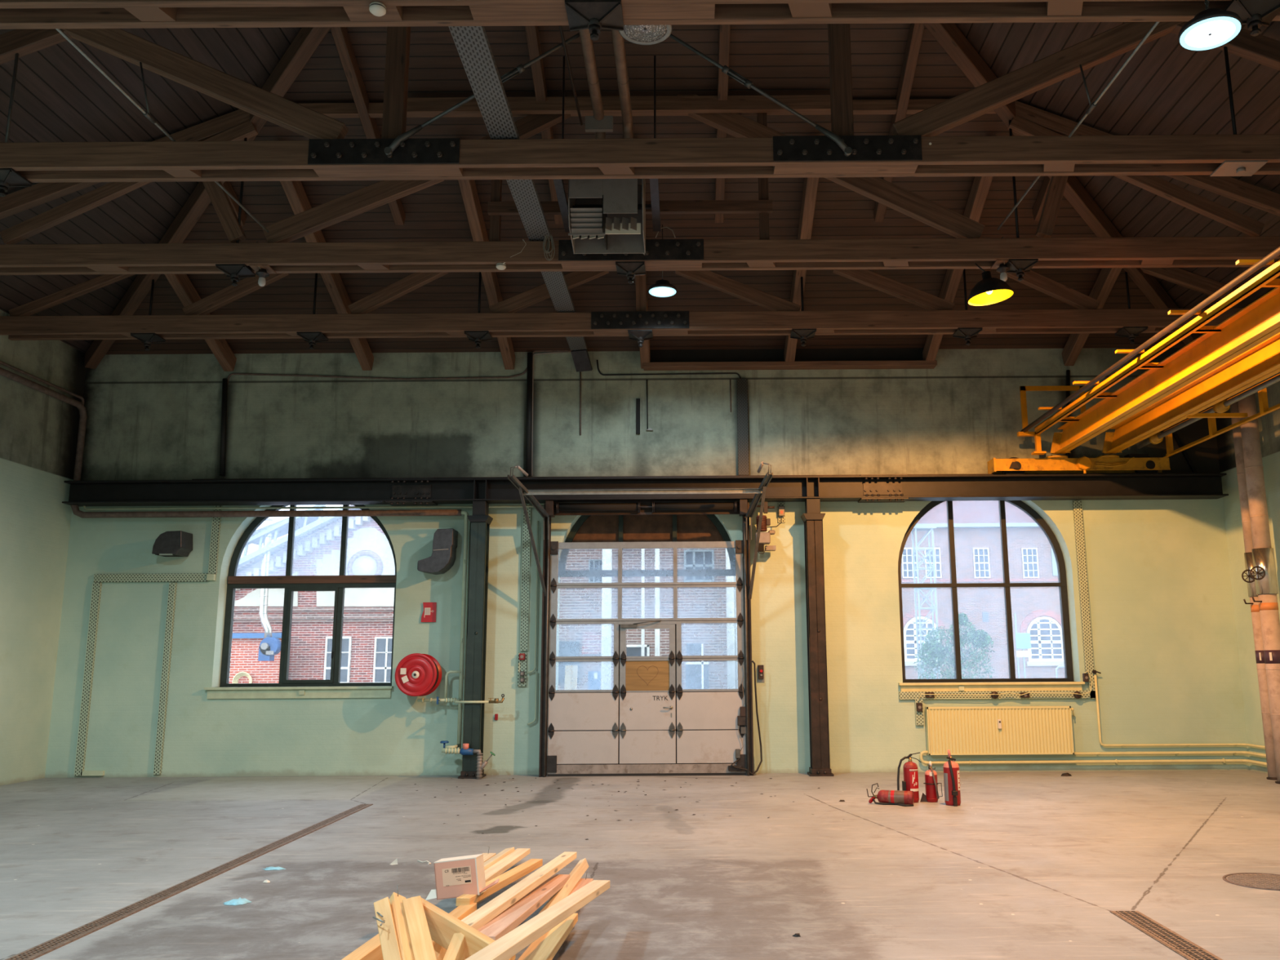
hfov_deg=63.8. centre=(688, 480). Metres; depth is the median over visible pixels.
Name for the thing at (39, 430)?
wall
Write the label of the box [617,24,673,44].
lamp
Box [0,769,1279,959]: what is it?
floor
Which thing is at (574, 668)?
leaning board
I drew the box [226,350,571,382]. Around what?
conduit
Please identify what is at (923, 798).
nozzle
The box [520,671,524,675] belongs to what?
wall socket
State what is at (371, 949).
plank
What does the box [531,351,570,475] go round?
conduit
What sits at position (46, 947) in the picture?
floor drain
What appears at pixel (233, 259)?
roof truss
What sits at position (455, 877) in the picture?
cardboard box
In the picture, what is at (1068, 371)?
conduit
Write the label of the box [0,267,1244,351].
roof truss
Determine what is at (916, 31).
rafter
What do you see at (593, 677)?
bin
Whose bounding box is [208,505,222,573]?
cable tray
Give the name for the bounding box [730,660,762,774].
cable
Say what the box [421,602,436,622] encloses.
sign
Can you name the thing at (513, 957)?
plank
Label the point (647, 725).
door
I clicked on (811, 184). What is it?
rafter
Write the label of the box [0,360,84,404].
pipe
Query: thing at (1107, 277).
rafter
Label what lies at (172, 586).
cable tray
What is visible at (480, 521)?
steel column
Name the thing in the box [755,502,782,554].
motor
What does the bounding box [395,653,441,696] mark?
hose reel
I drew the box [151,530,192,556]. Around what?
air vent
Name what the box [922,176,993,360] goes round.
rafter
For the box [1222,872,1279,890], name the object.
manhole cover
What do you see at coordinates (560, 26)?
rod
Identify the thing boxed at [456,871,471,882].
print
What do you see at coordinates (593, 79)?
flue pipe
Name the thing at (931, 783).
fire extinguisher
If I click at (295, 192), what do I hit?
rafter
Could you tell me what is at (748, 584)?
door track
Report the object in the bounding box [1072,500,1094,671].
cable tray
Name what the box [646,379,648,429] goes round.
conduit
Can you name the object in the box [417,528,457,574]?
air vent
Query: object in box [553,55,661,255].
heater
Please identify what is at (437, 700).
valve
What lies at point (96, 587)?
cable tray
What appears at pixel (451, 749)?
valve
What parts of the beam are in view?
splice plate, crane rail, splice plate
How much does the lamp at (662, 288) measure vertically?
0.950 m
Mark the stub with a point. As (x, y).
(637, 400)
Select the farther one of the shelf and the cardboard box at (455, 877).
the shelf
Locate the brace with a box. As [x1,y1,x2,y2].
[1173,433,1197,472]
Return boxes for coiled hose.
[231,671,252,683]
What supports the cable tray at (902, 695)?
attached to the wall at (1164, 636)
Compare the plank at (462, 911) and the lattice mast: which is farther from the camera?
the lattice mast
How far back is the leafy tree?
35.33 m
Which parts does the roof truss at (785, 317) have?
hanger plate, tie rod, hanger plate, tie rod, hanger plate, tie rod, splice plate, hanger plate, post, tie rod, hanger plate, tie rod, hanger plate, tie rod, hanger plate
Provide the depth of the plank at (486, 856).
8.29 m
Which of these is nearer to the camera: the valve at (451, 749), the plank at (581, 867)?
the plank at (581, 867)
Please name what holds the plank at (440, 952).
on the floor
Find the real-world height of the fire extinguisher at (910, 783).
0.569 m
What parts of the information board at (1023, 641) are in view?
post, post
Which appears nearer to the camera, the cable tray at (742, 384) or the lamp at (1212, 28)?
the lamp at (1212, 28)
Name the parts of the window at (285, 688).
sill, sash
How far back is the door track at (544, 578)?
15.43 m
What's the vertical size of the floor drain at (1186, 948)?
0.010 m
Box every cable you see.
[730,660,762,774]
[918,671,1092,698]
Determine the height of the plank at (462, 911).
0.070 m
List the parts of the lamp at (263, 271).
glass bulb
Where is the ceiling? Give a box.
[0,21,1279,354]
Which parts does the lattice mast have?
head plate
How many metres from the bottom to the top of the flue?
4.235 m
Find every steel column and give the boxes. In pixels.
[457,500,493,778]
[800,498,834,776]
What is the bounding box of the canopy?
[237,505,342,568]
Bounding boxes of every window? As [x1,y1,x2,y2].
[204,504,396,698]
[558,514,735,577]
[897,500,1084,691]
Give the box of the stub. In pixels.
[635,398,639,434]
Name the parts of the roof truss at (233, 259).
hanger plate, tie rod, post, cable coil, hanger plate, splice plate, post, tie rod, hanger plate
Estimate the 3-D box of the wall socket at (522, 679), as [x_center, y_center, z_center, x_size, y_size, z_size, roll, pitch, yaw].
[-2.531,3.041,15.623,0.070,0.070,0.065,0,-10,0]
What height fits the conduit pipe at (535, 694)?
0.803 m
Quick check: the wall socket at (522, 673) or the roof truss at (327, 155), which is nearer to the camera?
the roof truss at (327, 155)
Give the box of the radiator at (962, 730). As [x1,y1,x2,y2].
[924,706,1074,755]
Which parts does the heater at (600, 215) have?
support rail, frame, panel, casing, cross rail, panel, support rail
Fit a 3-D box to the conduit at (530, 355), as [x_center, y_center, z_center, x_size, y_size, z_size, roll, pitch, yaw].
[-2.546,-1.060,16.407,0.101,2.015,0.090,0,-10,0]
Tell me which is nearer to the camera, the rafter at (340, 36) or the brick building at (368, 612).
the rafter at (340, 36)
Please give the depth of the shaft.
15.86 m
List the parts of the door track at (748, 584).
guide rail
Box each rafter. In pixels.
[84,26,331,368]
[164,274,236,371]
[222,181,246,226]
[280,181,373,370]
[330,26,405,225]
[457,179,515,369]
[524,26,563,224]
[634,274,650,368]
[714,24,730,222]
[783,177,818,361]
[873,22,924,222]
[922,22,1200,345]
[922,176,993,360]
[1031,176,1050,221]
[1062,267,1122,365]
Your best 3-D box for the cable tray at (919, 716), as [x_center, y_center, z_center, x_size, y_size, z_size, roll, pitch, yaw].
[3.502,3.523,15.593,0.120,0.386,0.050,0,-10,0]
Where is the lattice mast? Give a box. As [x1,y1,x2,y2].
[911,524,940,679]
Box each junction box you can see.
[206,573,216,580]
[777,502,785,523]
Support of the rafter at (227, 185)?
attached to the ceiling
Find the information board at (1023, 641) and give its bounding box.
[1013,613,1031,678]
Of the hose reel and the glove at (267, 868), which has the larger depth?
the hose reel
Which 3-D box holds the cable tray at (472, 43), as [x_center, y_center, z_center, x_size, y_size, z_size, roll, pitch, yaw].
[-1.750,-3.022,11.168,0.260,0.055,10.500,0,-10,0]
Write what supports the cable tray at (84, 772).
attached to the wall at (1164, 636)
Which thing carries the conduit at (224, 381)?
attached to the wall at (1164, 636)
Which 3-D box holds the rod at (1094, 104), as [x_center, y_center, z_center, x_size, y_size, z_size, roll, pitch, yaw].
[3.578,-3.375,9.904,0.104,0.496,4.301,0,-10,0]
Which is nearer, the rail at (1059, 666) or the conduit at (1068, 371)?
the conduit at (1068, 371)
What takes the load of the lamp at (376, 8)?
attached to the roof truss at (594, 15)
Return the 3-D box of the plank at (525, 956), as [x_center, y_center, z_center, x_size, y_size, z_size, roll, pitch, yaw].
[-0.851,2.574,5.593,0.060,0.045,1.266,-1,-10,4]
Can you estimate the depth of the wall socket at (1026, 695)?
15.55 m
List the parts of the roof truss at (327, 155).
tie rod, hanger plate, splice plate, post, raking rod, raking rod, post, splice plate, tie rod, hanger plate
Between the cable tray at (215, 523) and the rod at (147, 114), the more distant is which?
the cable tray at (215, 523)
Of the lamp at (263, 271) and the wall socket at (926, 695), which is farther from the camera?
the wall socket at (926, 695)
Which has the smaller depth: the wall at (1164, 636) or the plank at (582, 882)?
the plank at (582, 882)
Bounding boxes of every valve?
[417,696,460,704]
[440,740,495,779]
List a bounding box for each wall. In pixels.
[0,309,86,785]
[44,347,1249,777]
[1214,372,1279,773]
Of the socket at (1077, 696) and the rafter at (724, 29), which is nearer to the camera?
the rafter at (724, 29)
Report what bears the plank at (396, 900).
on the plank at (420, 939)
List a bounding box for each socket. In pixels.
[255,268,269,278]
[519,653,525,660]
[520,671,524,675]
[520,677,524,682]
[915,702,922,711]
[924,692,934,697]
[990,691,998,698]
[996,263,1009,273]
[1020,692,1029,697]
[1073,691,1081,698]
[1082,673,1088,681]
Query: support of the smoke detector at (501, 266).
attached to the roof truss at (233, 259)
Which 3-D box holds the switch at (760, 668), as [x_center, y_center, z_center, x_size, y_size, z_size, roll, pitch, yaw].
[1.099,2.959,15.677,0.092,0.245,0.090,0,-10,0]
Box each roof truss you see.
[0,0,1279,40]
[0,21,1279,196]
[0,94,1279,286]
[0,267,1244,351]
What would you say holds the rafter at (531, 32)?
attached to the ceiling
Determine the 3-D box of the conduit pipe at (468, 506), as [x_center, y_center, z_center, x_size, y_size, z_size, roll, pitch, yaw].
[-5.875,0.233,16.120,7.494,0.446,0.085,0,-10,0]
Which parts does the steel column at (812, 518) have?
plate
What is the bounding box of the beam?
[62,472,1228,506]
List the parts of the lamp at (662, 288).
chain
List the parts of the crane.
bearing plate, channel post, support arm, hand rail, plate, support arm, plate, support arm, truss post, support arm, truss post, support arm, truss post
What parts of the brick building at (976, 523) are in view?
pane, pane, pane, pane, pane, pane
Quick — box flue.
[257,516,281,661]
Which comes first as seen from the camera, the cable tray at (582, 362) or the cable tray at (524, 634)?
the cable tray at (524, 634)
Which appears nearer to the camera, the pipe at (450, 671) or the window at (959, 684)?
the pipe at (450, 671)
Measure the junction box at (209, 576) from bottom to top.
0.100 m
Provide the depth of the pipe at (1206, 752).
15.42 m
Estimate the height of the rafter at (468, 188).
1.835 m
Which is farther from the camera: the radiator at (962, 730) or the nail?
the radiator at (962, 730)
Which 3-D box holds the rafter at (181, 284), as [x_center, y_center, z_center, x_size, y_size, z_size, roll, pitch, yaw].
[-7.397,-2.484,15.579,0.150,1.123,2.291,0,-10,0]
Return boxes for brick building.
[232,504,395,682]
[558,547,737,689]
[901,500,1065,679]
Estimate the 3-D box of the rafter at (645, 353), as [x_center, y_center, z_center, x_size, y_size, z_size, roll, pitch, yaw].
[-0.700,-3.036,14.767,0.150,1.835,4.071,0,-10,0]
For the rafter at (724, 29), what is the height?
2.195 m
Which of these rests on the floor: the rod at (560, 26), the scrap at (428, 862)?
the scrap at (428, 862)
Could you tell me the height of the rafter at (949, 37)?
3.794 m
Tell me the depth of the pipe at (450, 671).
15.50 m
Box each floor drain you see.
[4,804,373,959]
[1109,911,1222,959]
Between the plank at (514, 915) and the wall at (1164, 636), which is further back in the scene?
the wall at (1164, 636)
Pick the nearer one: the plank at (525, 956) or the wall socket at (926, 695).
the plank at (525, 956)
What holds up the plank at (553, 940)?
on the plank at (525, 956)
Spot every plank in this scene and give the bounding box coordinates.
[341,933,383,959]
[373,897,401,959]
[389,884,414,959]
[402,895,436,959]
[410,897,495,959]
[433,942,447,959]
[443,933,465,959]
[448,902,476,919]
[455,858,542,906]
[460,851,577,929]
[465,880,609,959]
[477,874,569,940]
[482,846,496,862]
[484,847,515,870]
[484,848,529,882]
[508,954,515,959]
[517,931,548,959]
[527,913,577,959]
[537,857,588,914]
[568,871,593,895]
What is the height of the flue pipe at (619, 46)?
0.502 m
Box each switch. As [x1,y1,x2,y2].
[757,543,764,551]
[757,665,764,682]
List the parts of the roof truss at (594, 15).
hanger plate, hanger plate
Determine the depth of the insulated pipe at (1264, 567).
14.16 m
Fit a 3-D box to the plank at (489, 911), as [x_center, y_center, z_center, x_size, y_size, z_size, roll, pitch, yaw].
[-1.012,2.501,6.303,0.095,0.145,2.784,-1,-10,5]
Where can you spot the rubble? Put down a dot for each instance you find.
(1063, 774)
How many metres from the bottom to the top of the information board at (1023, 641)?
3.736 m
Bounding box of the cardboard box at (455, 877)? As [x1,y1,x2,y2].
[425,853,498,900]
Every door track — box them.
[506,465,551,777]
[742,462,773,775]
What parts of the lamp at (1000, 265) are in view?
glass bulb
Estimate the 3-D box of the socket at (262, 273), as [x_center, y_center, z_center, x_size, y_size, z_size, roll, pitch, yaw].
[-5.042,-2.438,12.154,0.148,0.108,0.150,0,-10,0]
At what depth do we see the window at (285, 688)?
16.15 m
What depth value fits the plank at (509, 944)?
4.80 m
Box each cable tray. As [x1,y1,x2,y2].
[74,582,102,775]
[80,770,104,775]
[93,573,208,582]
[153,582,177,774]
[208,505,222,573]
[448,26,586,350]
[517,653,527,686]
[520,503,531,650]
[570,349,592,372]
[736,378,749,475]
[898,690,1095,699]
[914,699,924,724]
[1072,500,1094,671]
[1087,671,1096,698]
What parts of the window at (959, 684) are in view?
sill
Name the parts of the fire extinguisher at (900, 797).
wire handle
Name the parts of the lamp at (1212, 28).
chain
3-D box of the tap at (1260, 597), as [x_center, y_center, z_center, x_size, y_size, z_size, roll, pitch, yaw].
[7.870,1.645,14.137,0.247,0.074,0.026,1,-10,-7]
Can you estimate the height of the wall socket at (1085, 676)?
0.130 m
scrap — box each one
[390,858,397,865]
[417,859,431,864]
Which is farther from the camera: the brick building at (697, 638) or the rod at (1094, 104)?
the brick building at (697, 638)
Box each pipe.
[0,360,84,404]
[0,367,462,518]
[83,505,543,510]
[444,670,461,697]
[457,510,468,748]
[526,520,538,673]
[527,671,537,725]
[578,28,613,138]
[611,29,633,138]
[919,751,1266,765]
[1074,751,1266,757]
[1093,674,1265,748]
[1229,394,1277,780]
[1236,385,1279,783]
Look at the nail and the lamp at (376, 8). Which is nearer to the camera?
the nail
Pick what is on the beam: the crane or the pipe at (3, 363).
the crane
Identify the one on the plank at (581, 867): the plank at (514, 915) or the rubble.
the plank at (514, 915)
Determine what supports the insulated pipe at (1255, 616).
on the floor
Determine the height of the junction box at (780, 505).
0.320 m
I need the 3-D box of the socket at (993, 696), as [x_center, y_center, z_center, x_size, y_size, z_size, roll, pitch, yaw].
[4.644,3.260,15.570,0.110,0.108,0.084,0,-10,0]
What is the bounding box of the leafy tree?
[913,612,995,679]
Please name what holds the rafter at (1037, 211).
attached to the ceiling
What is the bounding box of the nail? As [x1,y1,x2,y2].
[372,911,385,925]
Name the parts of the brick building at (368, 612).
plaster panel, cornice, cornice, cornice, pane, plaster panel, pane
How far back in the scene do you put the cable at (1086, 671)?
15.53 m
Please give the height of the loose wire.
0.144 m
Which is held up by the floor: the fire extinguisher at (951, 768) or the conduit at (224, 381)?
the fire extinguisher at (951, 768)
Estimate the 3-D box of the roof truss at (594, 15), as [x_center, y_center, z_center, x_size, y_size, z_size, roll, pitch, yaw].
[-0.674,-3.705,7.504,18.140,1.070,0.318,0,-10,0]
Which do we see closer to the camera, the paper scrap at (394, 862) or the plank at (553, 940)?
the plank at (553, 940)
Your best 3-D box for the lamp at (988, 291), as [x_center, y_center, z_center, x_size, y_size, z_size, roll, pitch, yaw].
[3.430,-2.336,11.759,0.537,0.594,0.508,-9,-14,41]
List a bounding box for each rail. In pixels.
[523,488,762,495]
[1055,665,1064,678]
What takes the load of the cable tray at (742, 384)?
attached to the wall at (1164, 636)
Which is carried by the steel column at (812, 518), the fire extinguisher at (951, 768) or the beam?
the beam
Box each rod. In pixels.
[55,28,269,232]
[558,25,582,125]
[997,22,1159,230]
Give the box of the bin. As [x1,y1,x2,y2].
[587,671,600,689]
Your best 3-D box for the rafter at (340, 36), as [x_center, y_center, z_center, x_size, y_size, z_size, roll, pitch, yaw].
[-3.949,-4.378,12.737,0.120,1.323,2.962,0,-10,0]
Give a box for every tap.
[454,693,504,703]
[1252,596,1262,602]
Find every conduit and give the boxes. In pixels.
[219,377,227,475]
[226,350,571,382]
[525,351,533,475]
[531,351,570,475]
[579,371,581,435]
[596,360,742,378]
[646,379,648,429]
[729,378,731,412]
[1066,369,1070,457]
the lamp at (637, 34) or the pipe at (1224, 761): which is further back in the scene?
the pipe at (1224, 761)
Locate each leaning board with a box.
[564,665,571,689]
[570,665,577,689]
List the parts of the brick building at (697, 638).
infill panel, infill panel, pane, infill panel, white trim, white trim, infill panel, white trim, infill panel, pane, white trim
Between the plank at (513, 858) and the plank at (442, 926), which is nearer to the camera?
the plank at (442, 926)
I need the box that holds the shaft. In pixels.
[545,498,760,517]
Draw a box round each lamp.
[248,241,276,286]
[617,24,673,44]
[648,224,676,297]
[968,263,1013,306]
[990,236,1009,281]
[1177,0,1242,50]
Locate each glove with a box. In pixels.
[223,897,251,905]
[262,866,285,870]
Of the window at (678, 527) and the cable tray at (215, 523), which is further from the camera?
the window at (678, 527)
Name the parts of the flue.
fan motor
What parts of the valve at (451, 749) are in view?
stopcock handle, valve stem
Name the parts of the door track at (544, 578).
guide rail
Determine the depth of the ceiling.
12.99 m
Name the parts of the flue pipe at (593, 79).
pipe bracket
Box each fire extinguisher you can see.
[866,782,914,806]
[897,752,921,802]
[923,760,942,802]
[942,749,960,806]
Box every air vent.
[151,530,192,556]
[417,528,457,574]
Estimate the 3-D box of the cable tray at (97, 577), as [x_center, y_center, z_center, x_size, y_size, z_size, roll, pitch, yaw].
[-8.348,1.523,15.971,1.776,0.125,0.045,0,-10,0]
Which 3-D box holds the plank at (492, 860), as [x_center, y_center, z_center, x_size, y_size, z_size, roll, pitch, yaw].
[-1.513,2.891,7.672,0.082,0.073,1.415,-1,-10,5]
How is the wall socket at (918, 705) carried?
attached to the cable tray at (919, 716)
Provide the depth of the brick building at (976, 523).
45.85 m
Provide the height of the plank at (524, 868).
0.090 m
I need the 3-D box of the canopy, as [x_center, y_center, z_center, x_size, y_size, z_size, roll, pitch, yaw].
[-10.912,1.671,28.152,3.409,1.940,1.225,0,-10,0]
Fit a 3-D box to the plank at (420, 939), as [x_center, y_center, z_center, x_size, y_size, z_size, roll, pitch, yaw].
[-1.156,2.028,4.458,0.091,0.239,0.957,3,-11,-20]
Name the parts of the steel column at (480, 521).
plate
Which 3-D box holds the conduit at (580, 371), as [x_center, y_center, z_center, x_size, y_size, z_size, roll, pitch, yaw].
[-1.736,-1.280,16.480,0.039,1.149,0.026,0,-10,0]
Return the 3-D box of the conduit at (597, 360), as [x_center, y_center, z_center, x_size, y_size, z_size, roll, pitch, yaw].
[-0.316,-1.781,16.570,2.345,0.342,0.024,0,-10,0]
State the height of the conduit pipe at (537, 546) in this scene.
2.354 m
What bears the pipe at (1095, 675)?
attached to the wall at (1164, 636)
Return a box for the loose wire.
[655,226,675,238]
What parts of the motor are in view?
motor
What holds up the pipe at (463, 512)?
attached to the steel column at (480, 521)
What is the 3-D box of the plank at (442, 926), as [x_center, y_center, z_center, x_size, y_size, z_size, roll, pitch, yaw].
[-1.088,2.070,4.694,0.045,0.189,0.811,8,-13,-38]
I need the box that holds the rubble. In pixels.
[1061,773,1071,776]
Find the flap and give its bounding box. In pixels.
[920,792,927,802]
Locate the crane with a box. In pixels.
[986,246,1279,479]
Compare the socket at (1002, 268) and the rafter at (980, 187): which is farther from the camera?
the rafter at (980, 187)
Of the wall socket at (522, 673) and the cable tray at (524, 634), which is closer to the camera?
the wall socket at (522, 673)
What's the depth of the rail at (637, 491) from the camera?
15.14 m
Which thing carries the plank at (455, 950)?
on the floor
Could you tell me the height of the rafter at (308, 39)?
3.794 m
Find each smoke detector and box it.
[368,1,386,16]
[496,239,525,270]
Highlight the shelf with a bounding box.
[643,360,937,370]
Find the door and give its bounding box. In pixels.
[546,540,746,776]
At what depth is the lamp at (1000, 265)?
12.11 m
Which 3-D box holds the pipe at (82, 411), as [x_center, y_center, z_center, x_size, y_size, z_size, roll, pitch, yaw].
[-6.593,-0.927,12.811,6.087,1.830,6.868,0,-10,0]
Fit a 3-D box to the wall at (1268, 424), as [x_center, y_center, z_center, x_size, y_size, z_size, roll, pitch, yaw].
[8.615,-0.804,5.471,0.400,6.620,22.500,0,-10,0]
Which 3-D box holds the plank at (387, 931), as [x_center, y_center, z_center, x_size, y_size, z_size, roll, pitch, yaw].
[-1.288,2.026,4.443,0.081,0.247,0.925,4,-11,-21]
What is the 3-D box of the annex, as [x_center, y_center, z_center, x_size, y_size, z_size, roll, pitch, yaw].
[-13.918,5.510,27.804,6.100,2.669,0.550,0,-10,0]
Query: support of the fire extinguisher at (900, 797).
on the floor
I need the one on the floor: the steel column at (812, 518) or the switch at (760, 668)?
the steel column at (812, 518)
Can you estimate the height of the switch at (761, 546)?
0.120 m
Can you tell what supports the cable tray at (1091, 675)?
attached to the wall at (1164, 636)
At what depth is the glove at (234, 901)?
7.09 m
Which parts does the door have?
panel, panel, frame, frame, frame, frame, frame, frame, frame, frame, panel, panel, lintel rail, handle, frame, frame, frame, frame, panel, panel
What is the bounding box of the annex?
[228,632,281,683]

